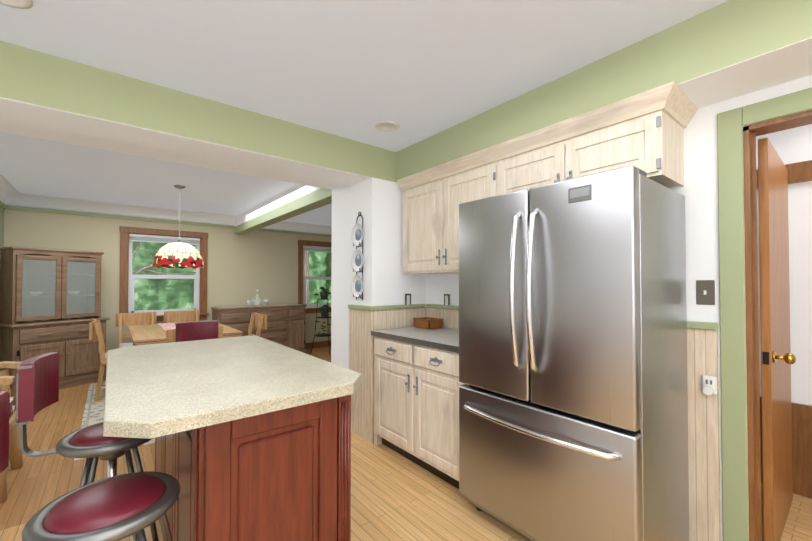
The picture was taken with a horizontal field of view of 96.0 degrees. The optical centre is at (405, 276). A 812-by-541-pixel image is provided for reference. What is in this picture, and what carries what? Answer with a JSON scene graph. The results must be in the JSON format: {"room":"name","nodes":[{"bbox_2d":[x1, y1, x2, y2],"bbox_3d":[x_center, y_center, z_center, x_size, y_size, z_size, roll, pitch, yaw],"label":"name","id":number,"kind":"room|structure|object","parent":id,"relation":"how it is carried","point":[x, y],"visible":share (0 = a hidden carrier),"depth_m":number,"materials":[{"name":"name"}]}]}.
{"room":"kitchen","nodes":[
{"label":"kitchen","id":0,"kind":"room"},
{"bbox_2d":[0,206,3,251],"bbox_3d":[-2.399,0.105,1.175,0.120,2.445,9.090,1,-1,-39],"label":"wall","id":1,"kind":"structure","parent":0,"point":[1,227],"depth_m":4.57,"materials":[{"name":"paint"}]},
{"bbox_2d":[0,174,23,209],"bbox_3d":[-3.879,-0.987,3.249,0.161,0.195,3.450,1,-1,-39],"label":"trim","id":2,"kind":"structure","parent":1,"relation":"attached to","point":[12,197],"depth_m":4.61,"materials":[{"name":"white paint"}]},
{"bbox_2d":[4,209,331,352],"bbox_3d":[-3.094,0.188,6.378,5.580,2.445,0.120,1,-1,-39],"label":"wall","id":3,"kind":"structure","parent":0,"point":[241,268],"depth_m":6.17,"materials":[{"name":"beige paint"}]},
{"bbox_2d":[119,226,208,321],"bbox_3d":[-3.795,-0.019,5.777,1.190,1.440,0.180,1,-1,-39],"label":"dining room window","id":4,"kind":"structure","parent":3,"relation":"in","point":[130,235],"depth_m":5.69,"materials":[{"name":"brown wood"}]},
{"bbox_2d":[23,194,331,236],"bbox_3d":[-3.005,-0.939,6.286,5.340,0.195,0.161,1,-1,-39],"label":"trim","id":5,"kind":"structure","parent":3,"relation":"attached to","point":[37,203],"depth_m":5.56,"materials":[{"name":"white paint"}]},
{"bbox_2d":[298,240,331,312],"bbox_3d":[-1.698,0.008,7.470,1.120,1.440,0.180,1,-1,-39],"label":"dining room window","id":6,"kind":"structure","parent":3,"relation":"in","point":[315,246],"depth_m":7.25,"materials":[{"name":"brown wood"}]},
{"bbox_2d":[305,340,329,348],"bbox_3d":[-3.051,0.945,6.313,5.340,0.930,0.015,1,-1,-39],"label":"trim","id":7,"kind":"structure","parent":3,"relation":"attached to","point":[319,344],"depth_m":7.32,"materials":[{"name":"brown wood"}]},
{"bbox_2d":[0,41,395,189],"bbox_3d":[-0.558,-0.949,3.257,5.340,0.268,0.710,1,-1,-39],"label":"ceiling beam","id":8,"kind":"structure","parent":0,"point":[45,96],"depth_m":2.22,"materials":[{"name":"green paint"}]},
{"bbox_2d":[0,0,728,225],"bbox_3d":[-0.275,-1.140,2.910,5.580,0.100,9.090,1,-1,-39],"label":"ceiling","id":9,"kind":"structure","parent":0,"point":[415,70],"depth_m":1.86,"materials":[{"name":"white paint"}]},
{"bbox_2d":[0,0,32,8],"bbox_3d":[-1.577,-1.107,1.421,0.180,0.012,0.180,1,-1,-39],"label":"recessed light","id":10,"kind":"object","parent":9,"relation":"in","point":[23,4],"visible":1,"depth_m":1.48,"materials":[{"name":"white plastic"}]},
{"bbox_2d":[152,185,203,268],"bbox_3d":[-2.668,-0.585,4.304,0.520,0.964,0.520,1,-1,-39],"label":"pendant light","id":11,"kind":"object","parent":9,"relation":"hanging from","point":[179,254],"visible":1,"depth_m":4.14,"materials":[{"name":"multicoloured glass"}]},
{"bbox_2d":[234,184,331,233],"bbox_3d":[-1.802,-0.913,5.035,0.164,0.284,3.620,1,-1,-39],"label":"beam","id":12,"kind":"structure","parent":9,"relation":"attached to","point":[296,200],"depth_m":4.61,"materials":[{"name":"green paint"}]},
{"bbox_2d":[375,121,398,131],"bbox_3d":[-0.137,-1.088,2.650,0.180,0.012,0.180,1,-1,-39],"label":"recessed light","id":13,"kind":"object","parent":9,"relation":"in","point":[387,126],"visible":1,"depth_m":2.64,"materials":[{"name":"white plastic"}]},
{"bbox_2d":[331,177,425,443],"bbox_3d":[0.506,0.267,4.089,2.614,2.215,0.724,1,-1,-39],"label":"wall","id":14,"kind":"structure","parent":0,"point":[377,203],"depth_m":3.16,"materials":[{"name":"white paint"}]},
{"bbox_2d":[351,212,363,299],"bbox_3d":[-0.413,-0.181,3.137,0.040,0.760,0.196,1,-1,-39],"label":"plate rack","id":15,"kind":"object","parent":14,"relation":"attached to","point":[357,233],"visible":1,"depth_m":3.15,"materials":[{"name":"white ceramic"}]},
{"bbox_2d":[405,294,410,304],"bbox_3d":[0.019,0.208,3.225,0.070,0.115,0.008,1,-1,-39],"label":"electrical outlet plate","id":16,"kind":"object","parent":14,"relation":"attached to","point":[407,296],"depth_m":3.22,"materials":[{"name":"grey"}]},
{"bbox_2d":[0,346,811,540],"bbox_3d":[-0.275,1.405,2.870,5.580,0.100,9.090,1,-1,-39],"label":"floor","id":17,"kind":"structure","parent":0,"point":[395,496],"depth_m":2.27,"materials":[{"name":"brown wood"}]},
{"bbox_2d":[0,361,22,502],"bbox_3d":[-2.774,0.856,2.241,0.574,0.985,0.595,1,-1,-39],"label":"armchair","id":18,"kind":"object","parent":17,"relation":"on","point":[15,451],"visible":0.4,"depth_m":2.53,"materials":[{"name":"brown wood"}]},
{"bbox_2d":[0,246,109,396],"bbox_3d":[-4.382,0.522,4.587,0.443,1.720,0.970,0,-1,23],"label":"hutch","id":19,"kind":"object","parent":17,"relation":"on","point":[50,300],"visible":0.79,"depth_m":4.51,"materials":[{"name":"brown wood"}]},
{"bbox_2d":[15,352,158,540],"bbox_3d":[-1.347,0.834,1.582,0.483,1.000,0.364,1,-1,-29],"label":"stool","id":20,"kind":"object","parent":17,"relation":"on","point":[37,384],"visible":0.54,"depth_m":1.50,"materials":[{"name":"red leather"}]},
{"bbox_2d":[0,391,179,540],"bbox_3d":[-0.937,0.826,1.058,0.483,1.000,0.364,1,-1,-44],"label":"stool","id":21,"kind":"object","parent":17,"relation":"on","point":[119,507],"visible":1,"depth_m":1.04,"materials":[{"name":"red leather"}]},
{"bbox_2d":[74,382,154,461],"bbox_3d":[-2.535,1.372,4.227,1.790,0.010,2.560,1,-1,-39],"label":"area rug","id":22,"kind":"object","parent":17,"relation":"on","point":[93,414],"visible":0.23,"depth_m":3.71,"materials":[{"name":"fabric"}]},
{"bbox_2d":[89,319,106,401],"bbox_3d":[-3.357,0.938,4.276,0.516,0.882,0.470,1,-1,-39],"label":"dining chair","id":23,"kind":"object","parent":22,"relation":"on","point":[95,328],"visible":0.35,"depth_m":4.02,"materials":[{"name":"brown wood"}]},
{"bbox_2d":[128,323,242,345],"bbox_3d":[-2.711,1.003,4.412,1.000,0.752,1.520,1,-1,-39],"label":"dining table","id":24,"kind":"object","parent":22,"relation":"on","point":[147,334],"visible":0.31,"depth_m":4.07,"materials":[{"name":"brown wood"}]},
{"bbox_2d":[158,322,177,330],"bbox_3d":[-2.828,0.626,4.561,0.360,0.004,1.170,1,-1,-39],"label":"table runner","id":25,"kind":"object","parent":24,"relation":"on","point":[165,326],"visible":0.29,"depth_m":4.69,"materials":[{"name":"pink fabric"}]},
{"bbox_2d":[166,326,222,342],"bbox_3d":[-2.153,0.928,3.658,0.470,0.882,0.516,1,-1,-39],"label":"dining chair","id":26,"kind":"object","parent":22,"relation":"on","point":[170,335],"visible":0.04,"depth_m":3.36,"materials":[{"name":"brown wood"}]},
{"bbox_2d":[248,313,266,336],"bbox_3d":[-2.189,0.948,4.861,0.516,0.882,0.470,1,-1,-39],"label":"dining chair","id":27,"kind":"object","parent":22,"relation":"on","point":[260,321],"visible":0.21,"depth_m":4.90,"materials":[{"name":"brown wood"}]},
{"bbox_2d":[116,312,156,348],"bbox_3d":[-3.697,0.950,5.028,0.470,0.882,0.516,1,-1,-39],"label":"dining chair","id":28,"kind":"object","parent":17,"relation":"on","point":[134,319],"visible":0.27,"depth_m":5.15,"materials":[{"name":"brown wood"}]},
{"bbox_2d":[164,310,199,322],"bbox_3d":[-3.261,0.956,5.380,0.470,0.882,0.516,1,-1,-39],"label":"dining chair","id":29,"kind":"object","parent":17,"relation":"on","point":[180,316],"visible":0.23,"depth_m":5.54,"materials":[{"name":"brown wood"}]},
{"bbox_2d":[175,320,218,341],"bbox_3d":[-1.536,0.853,2.753,0.364,1.000,0.483,1,-1,-39],"label":"stool","id":30,"kind":"object","parent":17,"relation":"on","point":[195,330],"visible":0.17,"depth_m":2.90,"materials":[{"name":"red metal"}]},
{"bbox_2d":[154,395,350,540],"bbox_3d":[-0.930,0.897,1.801,0.709,0.880,1.410,1,-1,-39],"label":"kitchen island","id":31,"kind":"object","parent":17,"relation":"on","point":[251,434],"depth_m":1.30,"materials":[{"name":"brown wood"}]},
{"bbox_2d":[103,335,361,438],"bbox_3d":[-0.938,0.434,1.804,0.840,0.042,1.550,1,-1,-39],"label":"island countertop","id":32,"kind":"structure","parent":31,"relation":"on","point":[155,391],"depth_m":1.39,"materials":[{"name":"beige stone"}]},
{"bbox_2d":[211,304,306,353],"bbox_3d":[-2.532,0.958,6.394,1.500,0.905,0.502,1,-1,-39],"label":"sideboard","id":33,"kind":"object","parent":17,"relation":"on","point":[285,324],"visible":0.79,"depth_m":6.34,"materials":[{"name":"brown wood"}]},
{"bbox_2d":[247,289,267,305],"bbox_3d":[-2.594,0.355,6.394,0.392,0.299,0.152,1,-1,-39],"label":"glassware","id":34,"kind":"object","parent":33,"relation":"on","point":[249,303],"visible":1,"depth_m":6.38,"materials":[{"name":"clear glass"}]},
{"bbox_2d":[311,286,330,354],"bbox_3d":[-1.496,0.799,6.766,0.426,1.238,0.421,1,-1,-39],"label":"plant stand","id":35,"kind":"object","parent":17,"relation":"on","point":[324,309],"visible":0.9,"depth_m":6.74,"materials":[{"name":"black metal"}]},
{"bbox_2d":[371,326,463,488],"bbox_3d":[0.265,0.892,2.734,0.644,0.921,1.009,1,-1,-39],"label":"base cabinet","id":36,"kind":"object","parent":17,"relation":"on","point":[417,383],"visible":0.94,"depth_m":2.52,"materials":[{"name":"white wood"}]},
{"bbox_2d":[413,317,442,328],"bbox_3d":[0.187,0.397,3.123,0.160,0.080,0.210,1,-1,-39],"label":"basket","id":37,"kind":"object","parent":36,"relation":"on","point":[428,323],"visible":0.98,"depth_m":3.07,"materials":[{"name":"wood"}]},
{"bbox_2d":[459,165,688,540],"bbox_3d":[0.821,0.455,1.935,0.768,1.770,0.915,1,-1,-39],"label":"fridge","id":38,"kind":"object","parent":17,"relation":"on","point":[573,410],"visible":1,"depth_m":1.63,"materials":[{"name":"silver metal"}]},
{"bbox_2d":[396,0,811,182],"bbox_3d":[1.470,-0.977,1.534,0.349,0.267,4.519,1,-1,-39],"label":"soffit","id":39,"kind":"structure","parent":0,"point":[728,50],"depth_m":1.64,"materials":[{"name":"green paint"}]},
{"bbox_2d":[426,75,811,540],"bbox_3d":[1.462,0.117,1.890,0.134,2.445,5.350,1,-1,-39],"label":"wall","id":40,"kind":"structure","parent":0,"point":[698,190],"depth_m":1.80,"materials":[{"name":"white paint"}]},
{"bbox_2d":[444,294,449,304],"bbox_3d":[0.352,0.207,3.151,0.007,0.115,0.070,1,-1,-39],"label":"electrical outlet plate","id":41,"kind":"object","parent":40,"relation":"attached to","point":[446,299],"depth_m":3.14,"materials":[{"name":"brown"}]},
{"bbox_2d":[397,145,496,273],"bbox_3d":[0.403,-0.428,2.851,0.340,0.793,0.987,1,-1,-39],"label":"upper cabinet","id":42,"kind":"object","parent":40,"relation":"attached to","point":[432,198],"depth_m":2.75,"materials":[{"name":"white wood"}]},
{"bbox_2d":[348,304,717,329],"bbox_3d":[0.489,0.251,2.506,0.630,0.035,2.435,1,-1,-39],"label":"trim","id":43,"kind":"structure","parent":40,"relation":"attached to","point":[702,325],"depth_m":3.06,"materials":[{"name":"green paint"}]},
{"bbox_2d":[497,85,688,194],"bbox_3d":[1.000,-0.647,2.116,0.340,0.378,0.913,1,-1,-39],"label":"upper cabinet","id":44,"kind":"object","parent":40,"relation":"attached to","point":[643,131],"depth_m":1.84,"materials":[{"name":"white wood"}]},
{"bbox_2d":[696,280,714,304],"bbox_3d":[1.466,0.077,1.791,0.012,0.120,0.072,1,-1,-39],"label":"switch plate","id":45,"kind":"object","parent":40,"relation":"attached to","point":[705,292],"visible":1,"depth_m":1.79,"materials":[{"name":"brown"}]},
{"bbox_2d":[702,375,716,394],"bbox_3d":[1.456,0.522,1.756,0.036,0.090,0.056,1,-1,-39],"label":"electrical outlet","id":46,"kind":"object","parent":40,"relation":"attached to","point":[709,385],"visible":0.98,"depth_m":1.75,"materials":[{"name":"white plastic"}]},
{"bbox_2d":[717,88,811,540],"bbox_3d":[1.883,0.271,1.372,0.148,2.120,1.060,1,-1,-39],"label":"door frame","id":47,"kind":"structure","parent":40,"relation":"attached to","point":[739,327],"depth_m":1.69,"materials":[{"name":"green paint"}]},
{"bbox_2d":[758,138,795,540],"bbox_3d":[2.035,0.334,1.951,0.782,1.988,0.110,1,-1,-39],"label":"open door","id":48,"kind":"structure","parent":40,"relation":"in","point":[778,358],"depth_m":1.80,"materials":[{"name":"brown wood"}]},
{"bbox_2d":[756,124,811,498],"bbox_3d":[2.801,0.117,1.892,0.150,2.445,1.870,1,-1,-39],"label":"wall","id":49,"kind":"structure","parent":0,"point":[792,147],"depth_m":2.24,"materials":[{"name":"white paint"}]},
{"label":"outside","id":50,"kind":"structure","parent":0,"visible":0},
{"bbox_2d":[132,240,195,274],"bbox_3d":[-4.484,0.512,6.587,1.647,2.814,0.180,1,-1,-39],"label":"branch","id":51,"kind":"object","parent":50,"point":[150,265],"depth_m":6.47,"materials":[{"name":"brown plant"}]},
{"bbox_2d":[132,239,331,310],"bbox_3d":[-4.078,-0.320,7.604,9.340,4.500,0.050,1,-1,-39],"label":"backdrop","id":52,"kind":"structure","parent":50,"point":[151,284],"depth_m":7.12,"materials":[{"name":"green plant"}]},
{"bbox_2d":[304,248,309,303],"bbox_3d":[-2.333,0.091,8.327,0.320,3.704,0.316,0,-1,15],"label":"branch","id":53,"kind":"object","parent":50,"point":[306,263],"depth_m":8.25,"materials":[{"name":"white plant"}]}
]}

